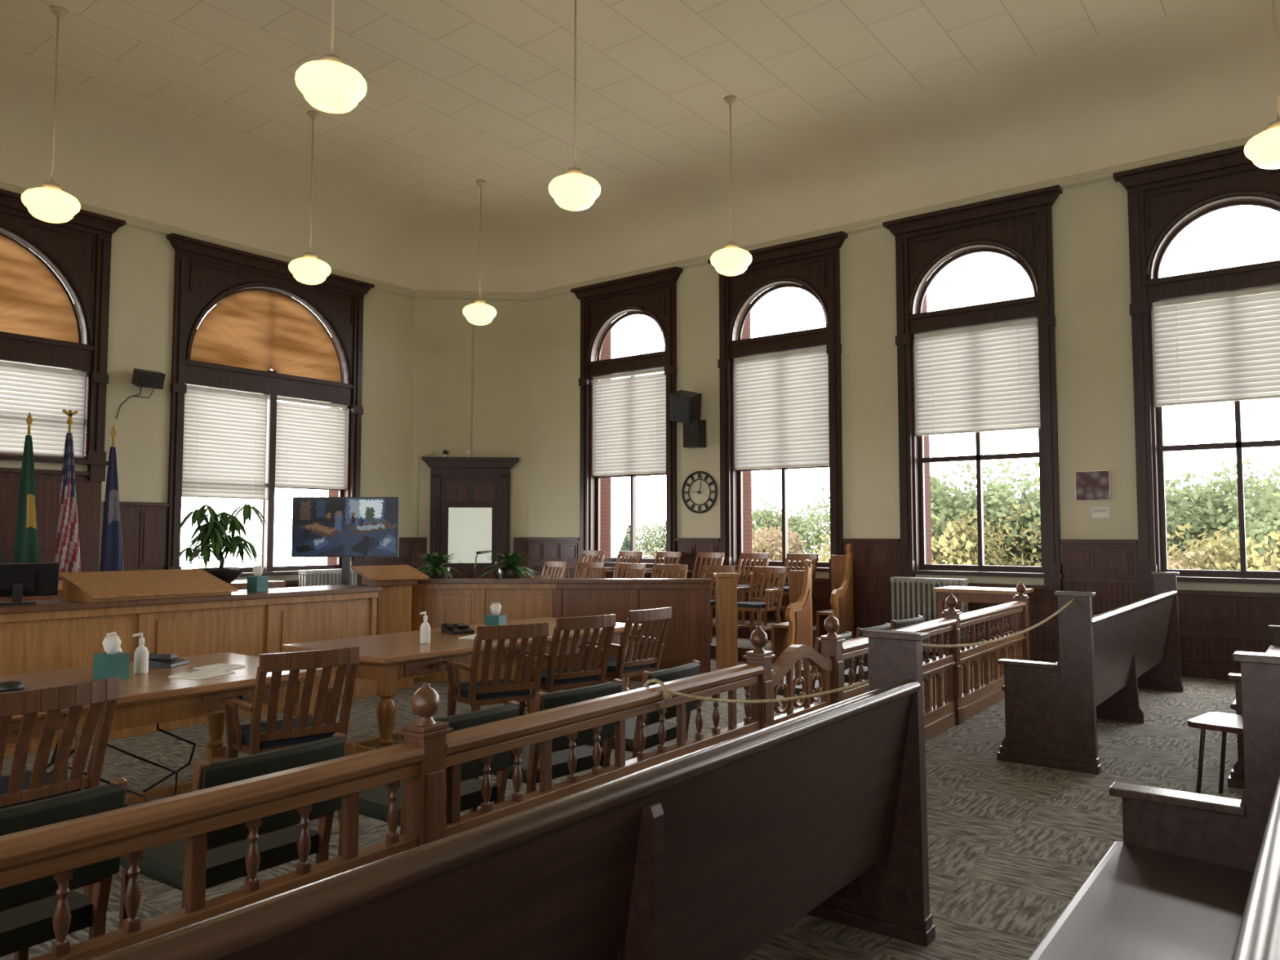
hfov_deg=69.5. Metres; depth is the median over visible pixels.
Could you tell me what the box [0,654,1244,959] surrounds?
floor
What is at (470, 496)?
door
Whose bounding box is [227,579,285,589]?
table
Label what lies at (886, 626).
upholstered chair
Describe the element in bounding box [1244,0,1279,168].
pendant lamp
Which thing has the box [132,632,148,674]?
sanitizer bottle
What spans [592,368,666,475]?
window blind
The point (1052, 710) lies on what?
pew
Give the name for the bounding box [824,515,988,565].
tree
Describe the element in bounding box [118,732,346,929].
upholstered chair
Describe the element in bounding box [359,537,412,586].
trim
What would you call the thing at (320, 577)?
radiator
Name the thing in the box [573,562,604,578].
chair
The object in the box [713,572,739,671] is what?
post
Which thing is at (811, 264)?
window
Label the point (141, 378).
wall speaker
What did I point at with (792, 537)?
tree
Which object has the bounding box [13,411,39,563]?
flag
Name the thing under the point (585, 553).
chair
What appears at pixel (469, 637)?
paper sheets
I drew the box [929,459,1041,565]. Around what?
bush
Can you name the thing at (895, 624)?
upholstered chair
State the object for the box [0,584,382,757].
bench
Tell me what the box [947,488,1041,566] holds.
tree
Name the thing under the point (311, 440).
window blind
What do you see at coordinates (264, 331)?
window shade
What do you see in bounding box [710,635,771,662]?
step
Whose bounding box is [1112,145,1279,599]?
window
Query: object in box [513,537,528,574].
trim
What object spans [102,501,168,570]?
trim
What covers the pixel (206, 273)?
window
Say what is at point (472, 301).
conduit
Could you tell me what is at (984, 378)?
window blind
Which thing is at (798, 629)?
bench
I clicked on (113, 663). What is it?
tissue box
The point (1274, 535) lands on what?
tree
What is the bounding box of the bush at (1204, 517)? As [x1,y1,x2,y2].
[1164,457,1279,568]
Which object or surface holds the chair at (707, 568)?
on the step at (744, 645)
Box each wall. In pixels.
[0,225,414,581]
[411,298,529,566]
[411,577,712,681]
[528,178,1279,599]
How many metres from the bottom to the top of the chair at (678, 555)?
0.927 m
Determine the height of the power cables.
0.621 m
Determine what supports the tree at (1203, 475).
on the ground
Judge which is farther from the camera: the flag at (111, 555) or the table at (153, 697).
the flag at (111, 555)
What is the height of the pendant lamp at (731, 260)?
2.100 m
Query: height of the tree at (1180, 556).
8.404 m
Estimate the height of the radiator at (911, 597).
0.960 m
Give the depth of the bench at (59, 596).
8.01 m
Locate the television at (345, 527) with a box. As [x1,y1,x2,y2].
[291,497,399,585]
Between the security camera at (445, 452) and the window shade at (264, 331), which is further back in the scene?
the security camera at (445, 452)
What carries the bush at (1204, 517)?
on the ground
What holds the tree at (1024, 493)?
on the ground
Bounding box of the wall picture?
[1074,470,1111,501]
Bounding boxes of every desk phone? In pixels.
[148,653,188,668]
[440,622,474,634]
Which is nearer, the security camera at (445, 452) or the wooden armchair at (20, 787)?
the wooden armchair at (20, 787)
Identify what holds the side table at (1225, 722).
on the floor
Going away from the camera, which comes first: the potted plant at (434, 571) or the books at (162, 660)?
the books at (162, 660)
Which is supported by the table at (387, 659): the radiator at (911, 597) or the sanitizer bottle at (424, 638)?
the sanitizer bottle at (424, 638)
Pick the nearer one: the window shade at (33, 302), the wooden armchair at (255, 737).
the wooden armchair at (255, 737)
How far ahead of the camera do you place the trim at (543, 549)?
15.20 m
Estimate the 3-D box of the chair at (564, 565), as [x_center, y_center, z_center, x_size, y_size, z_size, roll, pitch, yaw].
[-1.421,1.663,13.480,0.604,0.927,0.602,-3,-5,43]
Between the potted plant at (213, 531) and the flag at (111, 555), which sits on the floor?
the flag at (111, 555)
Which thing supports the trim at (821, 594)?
attached to the wall at (1094, 361)
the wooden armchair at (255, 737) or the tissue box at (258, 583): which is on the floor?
the wooden armchair at (255, 737)
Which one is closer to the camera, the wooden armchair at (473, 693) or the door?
the wooden armchair at (473, 693)
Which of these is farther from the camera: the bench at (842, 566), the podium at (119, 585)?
the bench at (842, 566)
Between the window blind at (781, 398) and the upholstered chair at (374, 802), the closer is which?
the upholstered chair at (374, 802)
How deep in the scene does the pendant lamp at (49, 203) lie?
8.81 m
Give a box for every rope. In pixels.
[642,678,868,709]
[921,598,1074,647]
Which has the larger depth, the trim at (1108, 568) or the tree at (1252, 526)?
the tree at (1252, 526)
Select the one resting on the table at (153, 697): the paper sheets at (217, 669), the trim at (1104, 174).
the paper sheets at (217, 669)
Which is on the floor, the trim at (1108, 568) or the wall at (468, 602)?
the wall at (468, 602)
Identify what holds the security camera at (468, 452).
on the door
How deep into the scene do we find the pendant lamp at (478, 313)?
13.19 m
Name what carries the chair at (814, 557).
on the step at (743, 633)
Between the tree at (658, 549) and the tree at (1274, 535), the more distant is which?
the tree at (658, 549)
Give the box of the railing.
[0,582,1029,959]
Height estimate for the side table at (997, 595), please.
0.900 m
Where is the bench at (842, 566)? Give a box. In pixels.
[816,543,853,639]
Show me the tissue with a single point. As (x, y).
(113, 633)
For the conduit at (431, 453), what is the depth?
15.45 m
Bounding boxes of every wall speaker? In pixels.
[115,368,165,418]
[669,390,701,424]
[683,418,706,448]
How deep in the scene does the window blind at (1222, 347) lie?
9.72 m
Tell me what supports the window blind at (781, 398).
attached to the window at (811, 264)
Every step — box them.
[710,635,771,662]
[712,617,816,648]
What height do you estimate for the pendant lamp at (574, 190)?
2.100 m
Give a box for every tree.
[616,524,638,558]
[643,547,666,558]
[751,499,830,560]
[751,508,811,551]
[751,518,804,561]
[751,529,795,559]
[806,477,988,551]
[813,528,830,561]
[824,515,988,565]
[931,503,1041,566]
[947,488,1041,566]
[964,480,1041,562]
[1019,492,1027,504]
[1164,475,1224,541]
[1166,516,1279,571]
[1167,527,1279,571]
[1167,541,1207,569]
[1209,465,1279,571]
[1223,532,1279,571]
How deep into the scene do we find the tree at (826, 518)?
36.62 m
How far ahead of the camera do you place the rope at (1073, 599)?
4.57 m
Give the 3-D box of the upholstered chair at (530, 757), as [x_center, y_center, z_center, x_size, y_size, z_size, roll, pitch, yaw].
[-0.440,1.336,4.248,0.562,0.823,0.512,-3,-4,42]
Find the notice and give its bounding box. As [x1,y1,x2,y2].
[1091,506,1109,518]
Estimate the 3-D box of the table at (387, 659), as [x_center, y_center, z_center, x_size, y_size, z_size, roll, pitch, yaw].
[-1.192,1.524,6.891,1.100,0.750,2.600,-3,-4,37]
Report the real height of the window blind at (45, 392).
1.072 m
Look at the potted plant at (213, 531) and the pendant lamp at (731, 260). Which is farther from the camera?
the pendant lamp at (731, 260)
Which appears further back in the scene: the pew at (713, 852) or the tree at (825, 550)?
the tree at (825, 550)
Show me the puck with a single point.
(7, 686)
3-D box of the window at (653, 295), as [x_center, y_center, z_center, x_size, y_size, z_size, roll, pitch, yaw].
[-0.183,-0.805,14.434,2.110,4.690,0.370,-3,-4,37]
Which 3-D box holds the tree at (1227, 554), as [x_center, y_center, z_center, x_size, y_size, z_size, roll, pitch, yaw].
[16.553,5.041,26.273,6.056,7.976,6.616,2,-4,-25]
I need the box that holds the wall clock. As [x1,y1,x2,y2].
[681,471,717,513]
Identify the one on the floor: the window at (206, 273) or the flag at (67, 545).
the flag at (67, 545)
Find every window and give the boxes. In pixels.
[0,188,125,481]
[165,232,374,585]
[570,266,683,577]
[707,231,848,586]
[882,184,1063,595]
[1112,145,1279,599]
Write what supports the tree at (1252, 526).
on the ground
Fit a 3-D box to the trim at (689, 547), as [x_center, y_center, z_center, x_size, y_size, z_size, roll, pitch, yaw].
[0.853,1.562,13.444,0.780,1.430,0.070,-3,-4,37]
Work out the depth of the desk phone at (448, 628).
6.92 m
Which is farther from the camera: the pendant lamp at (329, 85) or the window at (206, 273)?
the window at (206, 273)
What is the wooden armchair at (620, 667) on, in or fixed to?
on the floor
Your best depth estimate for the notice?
10.28 m
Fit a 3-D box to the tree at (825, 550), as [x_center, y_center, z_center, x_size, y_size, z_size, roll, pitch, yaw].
[10.008,5.966,42.319,6.616,7.976,6.056,3,-4,-43]
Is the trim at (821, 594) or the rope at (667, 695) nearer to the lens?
the rope at (667, 695)
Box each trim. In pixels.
[0,135,1254,302]
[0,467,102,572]
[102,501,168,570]
[237,580,298,590]
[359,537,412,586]
[411,537,426,572]
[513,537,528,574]
[527,537,579,578]
[587,570,652,578]
[675,537,719,617]
[737,575,831,623]
[842,538,900,638]
[922,582,1058,662]
[1060,539,1140,616]
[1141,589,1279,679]
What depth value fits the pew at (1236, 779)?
5.46 m
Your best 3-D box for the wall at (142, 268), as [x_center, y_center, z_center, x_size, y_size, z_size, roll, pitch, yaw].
[-8.557,-1.242,9.730,0.500,6.600,14.970,-3,-4,37]
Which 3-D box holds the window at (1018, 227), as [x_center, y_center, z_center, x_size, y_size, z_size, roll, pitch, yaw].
[4.065,-0.992,11.204,2.110,4.690,0.370,-3,-4,37]
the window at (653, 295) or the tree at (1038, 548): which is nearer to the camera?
the window at (653, 295)
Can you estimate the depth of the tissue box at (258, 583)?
7.90 m
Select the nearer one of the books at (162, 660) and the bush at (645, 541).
the books at (162, 660)
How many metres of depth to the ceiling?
10.86 m
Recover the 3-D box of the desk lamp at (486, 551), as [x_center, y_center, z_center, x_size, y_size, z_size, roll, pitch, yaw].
[-1.902,1.079,10.991,0.136,0.470,0.290,-3,-4,37]
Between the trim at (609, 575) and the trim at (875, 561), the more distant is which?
the trim at (609, 575)
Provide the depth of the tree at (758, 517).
48.19 m
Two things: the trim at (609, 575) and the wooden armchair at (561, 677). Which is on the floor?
the wooden armchair at (561, 677)
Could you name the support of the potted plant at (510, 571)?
on the side table
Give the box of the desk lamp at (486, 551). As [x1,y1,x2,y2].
[475,550,491,578]
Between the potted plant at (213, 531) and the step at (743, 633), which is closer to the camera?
the potted plant at (213, 531)
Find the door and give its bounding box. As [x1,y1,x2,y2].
[421,456,519,578]
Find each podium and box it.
[58,568,237,602]
[350,564,429,689]
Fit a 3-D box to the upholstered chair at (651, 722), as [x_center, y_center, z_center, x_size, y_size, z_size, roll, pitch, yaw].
[-0.032,1.369,4.834,0.562,0.823,0.512,-2,-4,33]
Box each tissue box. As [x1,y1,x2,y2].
[93,635,129,679]
[246,565,268,591]
[484,602,506,626]
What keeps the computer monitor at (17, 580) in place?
on the bench at (52, 634)
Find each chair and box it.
[0,777,127,959]
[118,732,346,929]
[337,700,519,856]
[468,678,622,813]
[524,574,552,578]
[541,560,568,578]
[561,550,605,578]
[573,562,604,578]
[574,659,699,774]
[596,551,642,578]
[615,563,646,578]
[634,551,682,578]
[653,564,688,578]
[674,551,724,592]
[700,564,735,642]
[735,552,769,622]
[737,566,786,634]
[763,553,818,626]
[776,631,851,714]
[800,622,890,707]
[857,615,923,679]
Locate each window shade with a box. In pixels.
[0,234,78,342]
[190,290,341,382]
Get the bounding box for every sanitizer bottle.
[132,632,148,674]
[419,611,430,644]
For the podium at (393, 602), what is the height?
1.180 m
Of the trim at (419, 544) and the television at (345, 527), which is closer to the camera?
the television at (345, 527)
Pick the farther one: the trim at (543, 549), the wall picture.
the trim at (543, 549)
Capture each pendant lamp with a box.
[21,5,80,223]
[288,111,331,284]
[294,0,367,113]
[462,179,496,325]
[548,0,600,211]
[710,95,751,275]
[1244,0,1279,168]
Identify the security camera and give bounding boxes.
[442,449,448,457]
[465,449,471,457]
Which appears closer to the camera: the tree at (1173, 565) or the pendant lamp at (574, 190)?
the pendant lamp at (574, 190)
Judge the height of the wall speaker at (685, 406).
0.546 m
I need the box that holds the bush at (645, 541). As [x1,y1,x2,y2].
[626,515,666,558]
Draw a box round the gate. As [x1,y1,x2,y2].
[771,644,832,724]
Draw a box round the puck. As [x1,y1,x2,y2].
[0,680,25,692]
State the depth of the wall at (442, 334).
15.65 m
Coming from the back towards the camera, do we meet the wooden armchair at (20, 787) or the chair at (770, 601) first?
the chair at (770, 601)
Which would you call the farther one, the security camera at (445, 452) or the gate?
the security camera at (445, 452)
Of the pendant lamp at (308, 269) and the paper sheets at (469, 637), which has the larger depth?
the pendant lamp at (308, 269)
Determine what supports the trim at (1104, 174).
attached to the wall
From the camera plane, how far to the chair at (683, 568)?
12.43 m
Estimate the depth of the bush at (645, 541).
58.42 m
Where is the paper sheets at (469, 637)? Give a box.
[457,634,475,639]
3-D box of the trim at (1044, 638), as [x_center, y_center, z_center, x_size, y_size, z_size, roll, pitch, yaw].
[4.034,1.687,11.009,1.860,0.900,0.070,-3,-4,37]
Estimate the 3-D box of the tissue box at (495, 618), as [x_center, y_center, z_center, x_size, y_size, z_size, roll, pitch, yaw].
[-1.097,1.045,7.010,0.120,0.220,0.120,-1,-4,20]
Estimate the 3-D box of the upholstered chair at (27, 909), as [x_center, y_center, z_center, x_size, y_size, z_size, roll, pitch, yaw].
[-1.768,1.232,2.452,0.562,0.823,0.512,-2,-4,33]
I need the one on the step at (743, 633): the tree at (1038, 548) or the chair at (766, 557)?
the chair at (766, 557)
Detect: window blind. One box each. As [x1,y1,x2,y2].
[0,360,86,457]
[182,385,267,499]
[275,396,347,488]
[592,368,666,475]
[733,346,829,470]
[914,317,1040,435]
[1152,285,1279,406]
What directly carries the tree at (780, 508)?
on the ground
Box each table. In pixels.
[0,652,334,804]
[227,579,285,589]
[281,617,641,754]
[932,586,1033,661]
[1187,711,1243,793]
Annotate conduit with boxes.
[416,453,435,536]
[470,301,473,450]
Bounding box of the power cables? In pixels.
[46,723,195,807]
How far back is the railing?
2.92 m
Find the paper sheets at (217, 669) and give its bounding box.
[168,663,244,679]
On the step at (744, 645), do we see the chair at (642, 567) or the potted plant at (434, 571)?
the chair at (642, 567)
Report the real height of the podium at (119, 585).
0.200 m
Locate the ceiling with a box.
[0,0,1279,293]
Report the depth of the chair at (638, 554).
13.94 m
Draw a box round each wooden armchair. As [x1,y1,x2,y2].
[0,676,119,898]
[218,646,359,826]
[443,622,548,716]
[516,613,615,715]
[579,606,671,692]
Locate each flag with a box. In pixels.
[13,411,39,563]
[54,408,80,580]
[99,424,124,571]
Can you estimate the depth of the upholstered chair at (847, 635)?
6.14 m
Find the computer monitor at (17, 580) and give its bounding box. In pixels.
[0,562,58,604]
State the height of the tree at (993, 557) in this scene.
8.576 m
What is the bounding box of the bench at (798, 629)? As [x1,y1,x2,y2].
[771,560,813,666]
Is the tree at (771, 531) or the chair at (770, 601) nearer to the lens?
the chair at (770, 601)
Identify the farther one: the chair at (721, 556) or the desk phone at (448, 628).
the chair at (721, 556)
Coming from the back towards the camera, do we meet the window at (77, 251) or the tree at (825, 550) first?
the tree at (825, 550)
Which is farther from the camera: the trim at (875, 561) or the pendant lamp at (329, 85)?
the trim at (875, 561)
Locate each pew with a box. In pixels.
[88,629,935,959]
[996,571,1183,774]
[1026,651,1279,959]
[1227,624,1279,788]
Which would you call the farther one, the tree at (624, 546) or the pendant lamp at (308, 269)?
the tree at (624, 546)
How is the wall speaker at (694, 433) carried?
attached to the wall at (1094, 361)
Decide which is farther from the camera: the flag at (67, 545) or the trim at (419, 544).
the trim at (419, 544)
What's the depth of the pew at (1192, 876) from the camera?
2.72 m
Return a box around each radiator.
[297,568,356,586]
[889,576,968,652]
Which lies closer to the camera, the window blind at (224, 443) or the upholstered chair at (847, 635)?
the upholstered chair at (847, 635)
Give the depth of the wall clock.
13.53 m
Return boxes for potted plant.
[172,503,266,582]
[403,551,464,578]
[477,551,546,578]
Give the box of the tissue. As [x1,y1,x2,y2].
[106,631,122,652]
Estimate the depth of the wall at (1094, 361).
11.95 m
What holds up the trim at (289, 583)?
attached to the wall at (142, 268)

